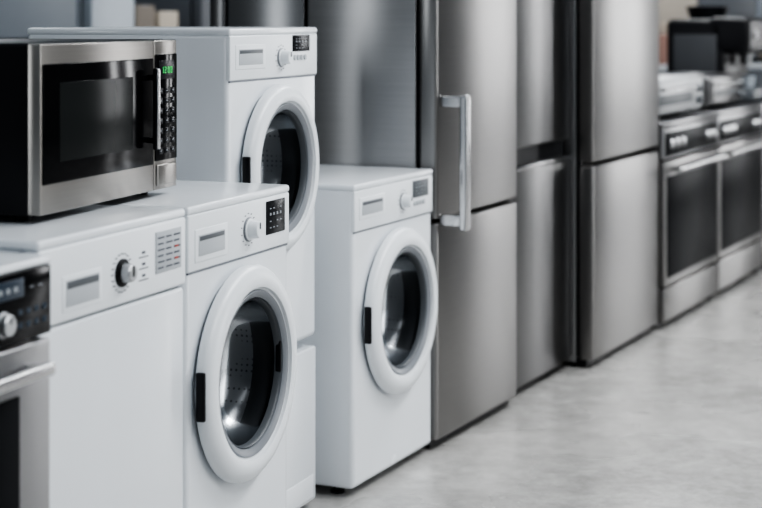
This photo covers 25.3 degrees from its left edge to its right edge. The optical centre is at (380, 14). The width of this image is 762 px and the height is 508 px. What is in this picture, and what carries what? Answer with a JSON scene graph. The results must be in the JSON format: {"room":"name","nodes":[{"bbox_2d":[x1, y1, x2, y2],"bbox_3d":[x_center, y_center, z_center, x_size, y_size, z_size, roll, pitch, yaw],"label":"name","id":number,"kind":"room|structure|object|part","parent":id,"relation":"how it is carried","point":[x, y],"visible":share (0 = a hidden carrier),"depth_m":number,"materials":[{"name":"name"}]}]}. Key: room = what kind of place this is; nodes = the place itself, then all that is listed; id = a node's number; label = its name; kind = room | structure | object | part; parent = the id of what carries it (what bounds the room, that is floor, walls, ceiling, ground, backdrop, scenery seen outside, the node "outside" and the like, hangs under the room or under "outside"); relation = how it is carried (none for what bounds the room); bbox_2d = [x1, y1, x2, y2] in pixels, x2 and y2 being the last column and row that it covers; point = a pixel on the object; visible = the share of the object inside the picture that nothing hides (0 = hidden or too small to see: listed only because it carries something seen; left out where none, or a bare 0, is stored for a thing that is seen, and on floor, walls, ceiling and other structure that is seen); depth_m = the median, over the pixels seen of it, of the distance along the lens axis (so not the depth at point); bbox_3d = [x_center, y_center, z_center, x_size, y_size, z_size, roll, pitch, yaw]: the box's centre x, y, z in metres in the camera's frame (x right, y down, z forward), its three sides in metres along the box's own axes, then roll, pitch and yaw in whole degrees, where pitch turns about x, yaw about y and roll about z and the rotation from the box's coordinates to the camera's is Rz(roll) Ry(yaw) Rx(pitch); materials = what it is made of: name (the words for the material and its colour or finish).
{"room":"electronics store","nodes":[
{"label":"electronics store","id":0,"kind":"room"},
{"bbox_2d":[300,266,761,507],"bbox_3d":[0.000,1.360,5.500,14.000,0.100,21.000,0,0,0],"label":"floor","id":1,"kind":"structure","parent":0,"point":[671,417],"depth_m":5.26,"materials":[{"name":"concrete"}]},
{"bbox_2d":[0,252,55,507],"bbox_3d":[-0.917,0.860,2.747,0.626,0.900,0.554,0,0,21],"label":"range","id":2,"kind":"object","parent":1,"relation":"on","point":[26,368],"visible":1,"depth_m":2.83,"materials":[{"name":"grey metal"}]},
{"bbox_3d":[-0.609,0.506,2.766,0.017,0.044,0.044,0,0,21],"label":"knob","id":3,"kind":"part","parent":2,"relation":"part of","materials":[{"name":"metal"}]},
{"bbox_3d":[-0.679,0.850,2.657,0.038,0.600,0.544,0,0,21],"label":"oven door","id":4,"kind":"part","parent":2,"relation":"part of","materials":[{"name":"grey metal"}]},
{"bbox_3d":[-0.679,0.483,2.657,0.038,0.117,0.546,0,0,21],"label":"control panel","id":5,"kind":"part","parent":2,"relation":"part of","materials":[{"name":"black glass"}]},
{"bbox_2d":[0,252,50,274],"bbox_3d":[-0.935,0.417,2.755,0.586,0.014,0.554,0,0,21],"label":"cooktop","id":6,"kind":"object","parent":2,"relation":"in","point":[10,263],"depth_m":2.85,"materials":[{"name":"white ceramic"}]},
{"bbox_3d":[-0.644,0.592,2.643,0.042,0.024,0.460,0,0,21],"label":"handle","id":7,"kind":"part","parent":2,"relation":"part of","materials":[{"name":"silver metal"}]},
{"bbox_2d":[0,0,75,38],"bbox_3d":[-1.816,0.428,7.741,0.600,1.764,0.620,0,0,25],"label":"fridge","id":8,"kind":"object","parent":1,"relation":"on","point":[16,16],"visible":0.02,"depth_m":7.59,"materials":[{"name":"grey metal"}]},
{"bbox_2d":[0,204,184,507],"bbox_3d":[-0.743,0.850,3.277,0.592,0.920,0.545,0,0,21],"label":"dishwasher","id":9,"kind":"object","parent":1,"relation":"on","point":[115,336],"visible":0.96,"depth_m":3.18,"materials":[{"name":"white metal"}]},
{"bbox_2d":[0,38,176,221],"bbox_3d":[-0.722,0.222,3.499,0.427,0.337,0.600,0,0,18],"label":"microwave","id":10,"kind":"object","parent":9,"relation":"on","point":[84,122],"visible":1,"depth_m":3.31,"materials":[{"name":"silver metal"}]},
{"bbox_3d":[-0.571,0.214,3.390,0.028,0.320,0.483,0,0,18],"label":"door","id":11,"kind":"part","parent":10,"relation":"part of","materials":[{"name":"metal"}]},
{"bbox_3d":[-0.480,0.199,3.592,0.020,0.173,0.015,0,0,18],"label":"handle","id":12,"kind":"part","parent":10,"relation":"part of","materials":[{"name":"silver metal"}]},
{"bbox_3d":[-0.478,0.214,3.675,0.028,0.320,0.112,0,0,18],"label":"control panel","id":13,"kind":"part","parent":10,"relation":"part of","materials":[{"name":"metal"}]},
{"bbox_3d":[-0.755,0.399,3.282,0.565,0.018,0.545,0,0,21],"label":"lid","id":14,"kind":"part","parent":9,"relation":"part of","materials":[{"name":"white plastic"}]},
{"bbox_3d":[-0.508,0.476,3.187,0.038,0.136,0.543,0,0,21],"label":"control panel","id":15,"kind":"part","parent":9,"relation":"part of","materials":[{"name":"white plastic"}]},
{"bbox_3d":[-0.510,0.872,3.188,0.034,0.647,0.541,0,0,21],"label":"door","id":16,"kind":"part","parent":9,"relation":"part of","materials":[{"name":"white metal"}]},
{"bbox_2d":[76,0,133,26],"bbox_3d":[-1.531,0.403,8.281,0.550,1.814,0.360,0,0,26],"label":"fridge","id":17,"kind":"object","parent":1,"relation":"on","point":[89,13],"visible":0.02,"depth_m":8.09,"materials":[{"name":"silver metal"}]},
{"bbox_2d":[134,0,209,26],"bbox_3d":[-1.100,0.413,9.183,0.550,1.794,0.400,0,0,25],"label":"fridge","id":18,"kind":"object","parent":1,"relation":"on","point":[191,13],"visible":0.02,"depth_m":8.93,"materials":[{"name":"grey metal"}]},
{"bbox_3d":[-0.879,-0.083,9.078,0.060,0.775,0.400,0,0,25],"label":"door","id":19,"kind":"part","parent":18,"relation":"part of","materials":[{"name":"grey metal"}]},
{"bbox_2d":[96,180,296,507],"bbox_3d":[-0.546,0.850,3.775,0.603,0.920,0.505,0,0,21],"label":"washing machine","id":20,"kind":"object","parent":1,"relation":"on","point":[240,339],"visible":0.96,"depth_m":3.67,"materials":[{"name":"white metal"}]},
{"bbox_3d":[-0.564,0.399,3.782,0.565,0.018,0.505,0,0,21],"label":"lid","id":21,"kind":"part","parent":20,"relation":"part of","materials":[{"name":"white plastic"}]},
{"bbox_3d":[-0.367,0.778,3.459,0.020,0.100,0.010,0,0,21],"label":"door handle","id":22,"kind":"part","parent":20,"relation":"part of","materials":[{"name":"black plastic"}]},
{"bbox_3d":[-0.354,0.474,3.543,0.004,0.068,0.150,0,0,21],"label":"detergent drawer","id":23,"kind":"part","parent":20,"relation":"part of","materials":[{"name":"white plastic"}]},
{"bbox_3d":[-0.352,0.474,3.542,0.002,0.043,0.120,0,0,21],"label":"drawer pull","id":24,"kind":"part","parent":20,"relation":"part of","materials":[{"name":"white plastic"}]},
{"bbox_3d":[-0.308,0.466,3.684,0.016,0.118,0.501,0,0,21],"label":"control panel","id":25,"kind":"part","parent":20,"relation":"part of","materials":[{"name":"white plastic"}]},
{"bbox_3d":[-0.336,0.773,3.694,0.107,0.315,0.315,0,0,21],"label":"door glass","id":26,"kind":"part","parent":20,"relation":"part of","materials":[{"name":"black glass"}]},
{"bbox_3d":[-0.282,0.773,3.674,0.038,0.464,0.464,0,0,21],"label":"door","id":27,"kind":"part","parent":20,"relation":"part of","materials":[{"name":"white plastic"}]},
{"bbox_3d":[-0.288,0.773,3.676,0.015,0.323,0.323,0,0,21],"label":"door trim","id":28,"kind":"part","parent":20,"relation":"part of","materials":[{"name":"grey plastic"}]},
{"bbox_2d":[210,0,307,26],"bbox_3d":[-0.255,0.403,5.670,0.345,1.814,0.655,0,0,25],"label":"fridge","id":29,"kind":"object","parent":1,"relation":"on","point":[223,13],"visible":0.02,"depth_m":5.37,"materials":[{"name":"grey metal"}]},
{"bbox_3d":[-0.384,0.107,5.732,0.060,1.195,0.655,0,0,26],"label":"door","id":30,"kind":"part","parent":29,"relation":"part of","materials":[{"name":"metal"}]},
{"bbox_2d":[286,344,314,507],"bbox_3d":[-0.529,1.096,4.393,0.561,0.428,0.530,0,0,21],"label":"pedestal","id":31,"kind":"object","parent":1,"relation":"on","point":[300,428],"visible":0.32,"depth_m":4.46,"materials":[{"name":"white metal"}]},
{"bbox_2d":[27,26,318,340],"bbox_3d":[-0.510,0.456,4.385,0.603,0.848,0.530,0,0,21],"label":"washing machine","id":32,"kind":"object","parent":31,"relation":"on","point":[245,95],"visible":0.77,"depth_m":4.17,"materials":[{"name":"white metal"}]},
{"bbox_3d":[-0.527,0.041,4.392,0.565,0.018,0.530,0,0,21],"label":"lid","id":33,"kind":"part","parent":32,"relation":"part of","materials":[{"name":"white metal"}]},
{"bbox_3d":[-0.323,0.391,4.088,0.020,0.100,0.010,0,0,21],"label":"door handle","id":34,"kind":"part","parent":32,"relation":"part of","materials":[{"name":"black plastic"}]},
{"bbox_3d":[-0.319,0.102,4.151,0.004,0.060,0.170,0,0,21],"label":"detergent drawer","id":35,"kind":"part","parent":32,"relation":"part of","materials":[{"name":"white plastic"}]},
{"bbox_3d":[-0.317,0.102,4.150,0.002,0.038,0.136,0,0,21],"label":"drawer pull","id":36,"kind":"part","parent":32,"relation":"part of","materials":[{"name":"white plastic"}]},
{"bbox_3d":[-0.272,0.104,4.294,0.016,0.108,0.526,0,0,21],"label":"control panel","id":37,"kind":"part","parent":32,"relation":"part of","materials":[{"name":"white plastic"}]},
{"bbox_3d":[-0.246,0.386,4.284,0.038,0.424,0.424,0,0,21],"label":"door","id":38,"kind":"part","parent":32,"relation":"part of","materials":[{"name":"white plastic"}]},
{"bbox_3d":[-0.300,0.386,4.304,0.107,0.287,0.287,0,0,21],"label":"door glass","id":39,"kind":"part","parent":32,"relation":"part of","materials":[{"name":"black glass"}]},
{"bbox_3d":[-0.252,0.386,4.286,0.015,0.295,0.295,0,0,21],"label":"door trim","id":40,"kind":"part","parent":32,"relation":"part of","materials":[{"name":"grey plastic"}]},
{"bbox_3d":[-0.273,1.250,4.294,0.011,0.060,0.490,0,0,21],"label":"kick panel","id":41,"kind":"part","parent":31,"relation":"part of","materials":[{"name":"white plastic"}]},
{"bbox_2d":[297,164,437,493],"bbox_3d":[-0.117,0.885,4.913,0.428,0.850,0.550,0,0,25],"label":"washing machine","id":42,"kind":"object","parent":1,"relation":"on","point":[376,293],"visible":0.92,"depth_m":4.68,"materials":[{"name":"white metal"}]},
{"bbox_3d":[-0.035,0.845,4.628,0.020,0.100,0.010,0,0,24],"label":"door handle","id":43,"kind":"part","parent":42,"relation":"part of","materials":[{"name":"black plastic"}]},
{"bbox_3d":[-0.025,0.528,4.695,0.004,0.060,0.170,0,0,24],"label":"detergent drawer","id":44,"kind":"part","parent":42,"relation":"part of","materials":[{"name":"white plastic"}]},
{"bbox_3d":[-0.023,0.528,4.694,0.002,0.038,0.136,0,0,24],"label":"drawer pull","id":45,"kind":"part","parent":42,"relation":"part of","materials":[{"name":"white plastic"}]},
{"bbox_3d":[-0.135,0.469,4.921,0.390,0.018,0.550,0,0,25],"label":"lid","id":46,"kind":"part","parent":42,"relation":"part of","materials":[{"name":"white metal"}]},
{"bbox_3d":[0.035,0.533,4.844,0.016,0.110,0.546,0,0,25],"label":"control panel","id":47,"kind":"part","parent":42,"relation":"part of","materials":[{"name":"white plastic"}]},
{"bbox_3d":[0.011,0.840,4.863,0.107,0.319,0.319,0,0,25],"label":"door glass","id":48,"kind":"part","parent":42,"relation":"part of","materials":[{"name":"black glass"}]},
{"bbox_3d":[0.064,0.840,4.840,0.038,0.470,0.470,0,0,24],"label":"door","id":49,"kind":"part","parent":42,"relation":"part of","materials":[{"name":"white plastic"}]},
{"bbox_3d":[0.058,0.840,4.842,0.015,0.327,0.327,0,0,25],"label":"door trim","id":50,"kind":"part","parent":42,"relation":"part of","materials":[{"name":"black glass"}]},
{"bbox_2d":[308,0,515,447],"bbox_3d":[0.155,0.373,5.479,0.530,1.874,0.672,0,0,25],"label":"fridge","id":51,"kind":"object","parent":1,"relation":"on","point":[427,84],"visible":0.67,"depth_m":5.24,"materials":[{"name":"metal"}]},
{"bbox_3d":[0.223,0.443,5.113,0.092,0.410,0.034,0,0,25],"label":"handle","id":52,"kind":"part","parent":51,"relation":"part of","materials":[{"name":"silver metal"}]},
{"bbox_3d":[0.265,1.292,5.426,0.045,0.028,0.652,0,0,25],"label":"kick plate","id":53,"kind":"part","parent":51,"relation":"part of","materials":[{"name":"black plastic"}]},
{"bbox_3d":[0.286,0.033,5.416,0.060,1.165,0.672,0,0,25],"label":"door","id":54,"kind":"part","parent":51,"relation":"part of","materials":[{"name":"metal"}]},
{"bbox_3d":[0.286,0.953,5.416,0.060,0.655,0.672,0,0,25],"label":"door","id":55,"kind":"part","parent":51,"relation":"part of","materials":[{"name":"metal"}]},
{"bbox_2d":[506,0,570,391],"bbox_3d":[0.290,0.383,6.152,0.624,1.854,0.625,0,0,25],"label":"fridge","id":56,"kind":"object","parent":1,"relation":"on","point":[542,199],"visible":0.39,"depth_m":6.03,"materials":[{"name":"metal"}]},
{"bbox_3d":[0.541,0.900,6.033,0.060,0.759,0.625,0,0,25],"label":"door","id":57,"kind":"part","parent":56,"relation":"part of","materials":[{"name":"metal"}]},
{"bbox_3d":[0.521,1.292,6.043,0.045,0.028,0.605,0,0,26],"label":"kick plate","id":58,"kind":"part","parent":56,"relation":"part of","materials":[{"name":"black plastic"}]},
{"bbox_3d":[0.541,-0.035,6.033,0.060,0.989,0.625,0,0,25],"label":"door","id":59,"kind":"part","parent":56,"relation":"part of","materials":[{"name":"metal"}]},
{"bbox_2d":[563,0,658,366],"bbox_3d":[0.664,0.353,6.813,0.680,1.914,0.860,0,0,26],"label":"fridge","id":60,"kind":"object","parent":1,"relation":"on","point":[614,44],"visible":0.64,"depth_m":6.47,"materials":[{"name":"grey metal"}]},
{"bbox_3d":[0.923,1.292,6.690,0.045,0.028,0.840,0,0,26],"label":"kick plate","id":61,"kind":"part","parent":60,"relation":"part of","materials":[{"name":"black plastic"}]},
{"bbox_3d":[0.944,-0.022,6.680,0.060,1.135,0.860,0,0,25],"label":"door","id":62,"kind":"part","parent":60,"relation":"part of","materials":[{"name":"metal"}]},
{"bbox_3d":[0.944,0.919,6.680,0.060,0.721,0.860,0,0,25],"label":"door","id":63,"kind":"part","parent":60,"relation":"part of","materials":[{"name":"metal"}]},
{"bbox_2d":[646,111,726,328],"bbox_3d":[1.105,0.876,7.586,0.691,0.868,0.889,0,0,26],"label":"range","id":64,"kind":"object","parent":1,"relation":"on","point":[688,166],"visible":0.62,"depth_m":7.38,"materials":[{"name":"grey metal"}]},
{"bbox_3d":[1.227,0.542,7.149,0.015,0.040,0.040,0,0,25],"label":"knob","id":65,"kind":"part","parent":64,"relation":"part of","materials":[{"name":"grey metal"}]},
{"bbox_3d":[1.265,0.542,7.230,0.015,0.040,0.040,0,0,26],"label":"knob","id":66,"kind":"part","parent":64,"relation":"part of","materials":[{"name":"grey metal"}]},
{"bbox_3d":[1.317,1.292,7.485,0.020,0.035,0.845,0,0,25],"label":"kick plate","id":67,"kind":"part","parent":64,"relation":"part of","materials":[{"name":"silver metal"}]},
{"bbox_2d":[659,75,702,114],"bbox_3d":[1.121,0.359,7.565,0.497,0.165,0.800,0,0,26],"label":"countertop oven","id":68,"kind":"object","parent":64,"relation":"on","point":[677,93],"visible":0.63,"depth_m":7.47,"materials":[{"name":"metal"}]},
{"bbox_3d":[1.279,0.352,7.401,0.012,0.120,0.609,0,0,25],"label":"door","id":69,"kind":"part","parent":68,"relation":"part of","materials":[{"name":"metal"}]},
{"bbox_3d":[1.297,0.317,7.394,0.031,0.014,0.544,0,0,26],"label":"handle","id":70,"kind":"part","parent":68,"relation":"part of","materials":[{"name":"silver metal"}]},
{"bbox_3d":[1.454,0.330,7.752,0.023,0.040,0.040,0,0,25],"label":"knob","id":71,"kind":"part","parent":68,"relation":"part of","materials":[{"name":"grey plastic"}]},
{"bbox_3d":[1.454,0.384,7.752,0.023,0.040,0.040,0,0,25],"label":"knob","id":72,"kind":"part","parent":68,"relation":"part of","materials":[{"name":"grey plastic"}]},
{"bbox_3d":[1.340,0.539,7.474,0.056,0.131,0.885,0,0,25],"label":"control panel","id":73,"kind":"part","parent":64,"relation":"part of","materials":[{"name":"grey metal"}]},
{"bbox_3d":[1.304,0.542,7.311,0.015,0.040,0.040,0,0,26],"label":"knob","id":74,"kind":"part","parent":64,"relation":"part of","materials":[{"name":"grey metal"}]},
{"bbox_3d":[1.341,1.212,7.474,0.058,0.137,0.873,0,0,25],"label":"drawer","id":75,"kind":"part","parent":64,"relation":"part of","materials":[{"name":"metal"}]},
{"bbox_2d":[659,111,716,127],"bbox_3d":[1.079,0.461,7.599,0.632,0.022,0.889,0,0,25],"label":"cooktop","id":76,"kind":"object","parent":64,"relation":"in","point":[681,119],"depth_m":7.54,"materials":[{"name":"silver metal"}]},
{"bbox_3d":[1.342,0.874,7.473,0.060,0.522,0.873,0,0,25],"label":"oven door","id":77,"kind":"part","parent":64,"relation":"part of","materials":[{"name":"glass"}]},
{"bbox_3d":[1.365,0.542,7.462,0.007,0.100,0.845,0,0,25],"label":"panel glass","id":78,"kind":"part","parent":64,"relation":"part of","materials":[{"name":"black glass"}]},
{"bbox_3d":[1.392,0.646,7.450,0.056,0.026,0.785,0,0,25],"label":"handle","id":79,"kind":"part","parent":64,"relation":"part of","materials":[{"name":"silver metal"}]},
{"bbox_3d":[1.483,0.542,7.686,0.015,0.040,0.040,0,0,25],"label":"knob","id":80,"kind":"part","parent":64,"relation":"part of","materials":[{"name":"grey metal"}]},
{"bbox_3d":[1.522,0.542,7.767,0.015,0.040,0.040,0,0,25],"label":"knob","id":81,"kind":"part","parent":64,"relation":"part of","materials":[{"name":"grey metal"}]},
{"bbox_2d":[659,72,761,295],"bbox_3d":[1.493,0.801,8.399,0.691,1.018,0.889,0,0,25],"label":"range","id":82,"kind":"object","parent":1,"relation":"on","point":[738,124],"depth_m":8.21,"materials":[{"name":"grey metal"}]},
{"bbox_3d":[1.542,0.367,8.356,0.397,0.150,0.620,0,0,26],"label":"countertop oven","id":83,"kind":"part","parent":82,"relation":"part of","materials":[{"name":"silver metal"}]},
{"bbox_2d":[683,102,760,116],"bbox_3d":[1.466,0.461,8.411,0.632,0.022,0.889,0,0,25],"label":"cooktop","id":84,"kind":"object","parent":82,"relation":"in","point":[726,109],"depth_m":8.30,"materials":[{"name":"silver metal"}]},
{"bbox_3d":[1.663,0.359,8.230,0.012,0.105,0.469,0,0,26],"label":"door","id":85,"kind":"part","parent":82,"relation":"part of","materials":[{"name":"metal"}]},
{"bbox_3d":[1.614,0.542,7.961,0.015,0.040,0.040,0,0,25],"label":"knob","id":86,"kind":"part","parent":82,"relation":"part of","materials":[{"name":"grey metal"}]},
{"bbox_3d":[1.682,0.332,8.224,0.031,0.014,0.404,0,0,25],"label":"handle","id":87,"kind":"part","parent":82,"relation":"part of","materials":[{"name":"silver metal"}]},
{"bbox_3d":[1.653,0.542,8.042,0.015,0.040,0.040,0,0,25],"label":"knob","id":88,"kind":"part","parent":82,"relation":"part of","materials":[{"name":"grey metal"}]},
{"bbox_3d":[1.692,0.542,8.124,0.015,0.040,0.040,0,0,26],"label":"knob","id":89,"kind":"part","parent":82,"relation":"part of","materials":[{"name":"grey metal"}]},
{"bbox_3d":[1.730,0.874,8.286,0.060,0.522,0.873,0,0,25],"label":"oven door","id":90,"kind":"part","parent":82,"relation":"part of","materials":[{"name":"glass"}]},
{"bbox_3d":[1.728,0.539,8.286,0.056,0.131,0.885,0,0,25],"label":"control panel","id":91,"kind":"part","parent":82,"relation":"part of","materials":[{"name":"grey metal"}]},
{"bbox_3d":[1.729,1.212,8.286,0.058,0.137,0.873,0,0,25],"label":"drawer","id":92,"kind":"part","parent":82,"relation":"part of","materials":[{"name":"metal"}]},
{"bbox_3d":[1.753,0.542,8.275,0.007,0.100,0.845,0,0,26],"label":"panel glass","id":93,"kind":"part","parent":82,"relation":"part of","materials":[{"name":"black glass"}]},
{"bbox_3d":[1.800,0.340,8.500,0.023,0.040,0.040,0,0,25],"label":"knob","id":94,"kind":"part","parent":82,"relation":"part of","materials":[{"name":"grey plastic"}]},
{"bbox_3d":[1.800,0.390,8.500,0.023,0.040,0.040,0,0,25],"label":"knob","id":95,"kind":"part","parent":82,"relation":"part of","materials":[{"name":"grey plastic"}]},
{"bbox_3d":[1.779,0.646,8.262,0.056,0.026,0.785,0,0,25],"label":"handle","id":96,"kind":"part","parent":82,"relation":"part of","materials":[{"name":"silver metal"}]},
{"bbox_2d":[659,63,761,84],"bbox_3d":[2.548,0.810,11.232,2.200,1.000,0.480,0,0,-30],"label":"countertop","id":97,"kind":"structure","parent":1,"relation":"on","point":[755,69],"depth_m":10.90,"materials":[{"name":"grey ceramic"}]},
{"bbox_2d":[659,34,666,64],"bbox_3d":[1.742,0.214,10.767,0.240,0.191,0.322,0,0,-30],"label":"carton","id":98,"kind":"object","parent":97,"relation":"on","point":[662,37],"visible":0.02,"depth_m":10.59,"materials":[{"name":"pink cardboard"}]},
{"bbox_2d":[660,23,667,33],"bbox_3d":[1.967,0.179,10.897,0.200,0.261,0.322,0,0,-30],"label":"carton","id":99,"kind":"object","parent":97,"relation":"on","point":[663,26],"visible":0.1,"depth_m":10.95,"materials":[{"name":"beige cardboard"}]},
{"bbox_3d":[2.418,0.790,10.917,0.532,0.840,0.020,0,0,-30],"label":"door","id":100,"kind":"part","parent":97,"relation":"part of","materials":[{"name":"grey ceramic"}]},
{"bbox_2d":[753,53,757,62],"bbox_3d":[2.227,0.190,11.047,0.300,0.241,0.322,0,0,-30],"label":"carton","id":101,"kind":"object","parent":97,"relation":"on","point":[755,55],"visible":0.09,"depth_m":10.97,"materials":[{"name":"cardboard"}]},
{"bbox_2d":[697,0,755,16],"bbox_3d":[2.202,0.378,11.771,0.500,1.864,0.600,0,0,-30],"label":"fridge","id":102,"kind":"object","parent":1,"relation":"on","point":[737,8],"visible":0.02,"depth_m":11.55,"materials":[{"name":"grey metal"}]},
{"bbox_2d":[733,99,761,269],"bbox_3d":[1.880,0.876,9.211,0.691,0.868,0.889,0,0,26],"label":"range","id":103,"kind":"object","parent":1,"relation":"on","point":[759,100],"visible":0.03,"depth_m":8.77,"materials":[{"name":"grey metal"}]},
{"bbox_2d":[667,5,761,100],"bbox_3d":[1.840,0.195,9.070,0.500,0.494,0.554,0,0,25],"label":"coffee machine","id":104,"kind":"object","parent":103,"relation":"on","point":[710,41],"visible":0.77,"depth_m":8.86,"materials":[{"name":"black plastic"}]},
{"bbox_3d":[1.637,0.247,8.865,0.230,0.290,0.010,0,0,26],"label":"panel","id":105,"kind":"part","parent":104,"relation":"part of","materials":[{"name":"grey laminate"}]},
{"bbox_3d":[1.938,0.231,9.020,0.070,0.062,0.070,0,0,25],"label":"spout","id":106,"kind":"part","parent":104,"relation":"part of","materials":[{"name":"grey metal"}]},
{"bbox_2d":[742,75,754,86],"bbox_3d":[1.947,0.352,9.016,0.076,0.060,0.076,0,0,25],"label":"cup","id":107,"kind":"object","parent":104,"relation":"on","point":[749,81],"depth_m":8.99,"materials":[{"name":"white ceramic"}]},
{"bbox_2d":[737,85,761,100],"bbox_3d":[1.954,0.412,9.018,0.170,0.060,0.530,0,0,25],"label":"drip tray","id":108,"kind":"object","parent":104,"relation":"on","point":[751,92],"depth_m":8.78,"materials":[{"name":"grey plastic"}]},
{"bbox_3d":[2.010,0.237,8.985,0.120,0.020,0.020,0,0,25],"label":"filter handle","id":109,"kind":"part","parent":104,"relation":"part of","materials":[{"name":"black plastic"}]},
{"bbox_2d":[733,99,761,106],"bbox_3d":[1.853,0.461,9.224,0.632,0.022,0.889,0,0,25],"label":"cooktop","id":110,"kind":"object","parent":103,"relation":"in","point":[760,100],"depth_m":8.84,"materials":[{"name":"black"}]},
{"bbox_2d":[756,0,761,16],"bbox_3d":[2.652,0.378,12.031,0.500,1.864,0.600,0,0,-30],"label":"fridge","id":111,"kind":"object","parent":1,"relation":"on","point":[758,2],"visible":0.02,"depth_m":11.65,"materials":[{"name":"grey metal"}]},
{"bbox_3d":[-1.261,0.730,8.695,0.480,1.160,0.500,0,0,25],"label":"countertop","id":112,"kind":"structure","parent":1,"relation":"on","visible":0},
{"bbox_2d":[134,5,154,26],"bbox_3d":[-1.315,0.050,8.582,0.302,0.201,0.170,0,0,26],"label":"carton","id":113,"kind":"object","parent":112,"relation":"on","point":[144,15],"visible":0.23,"depth_m":8.51,"materials":[{"name":"grey cardboard"}]},
{"bbox_2d":[155,11,177,26],"bbox_3d":[-1.222,0.065,8.776,0.302,0.171,0.180,0,0,25],"label":"carton","id":114,"kind":"object","parent":112,"relation":"on","point":[162,18],"visible":0.2,"depth_m":8.69,"materials":[{"name":"beige cardboard"}]},
{"bbox_2d":[659,0,696,33],"bbox_3d":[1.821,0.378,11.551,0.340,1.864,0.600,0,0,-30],"label":"wall","id":115,"kind":"structure","parent":0,"point":[668,9],"depth_m":11.28,"materials":[{"name":"beige paint"}]}
]}

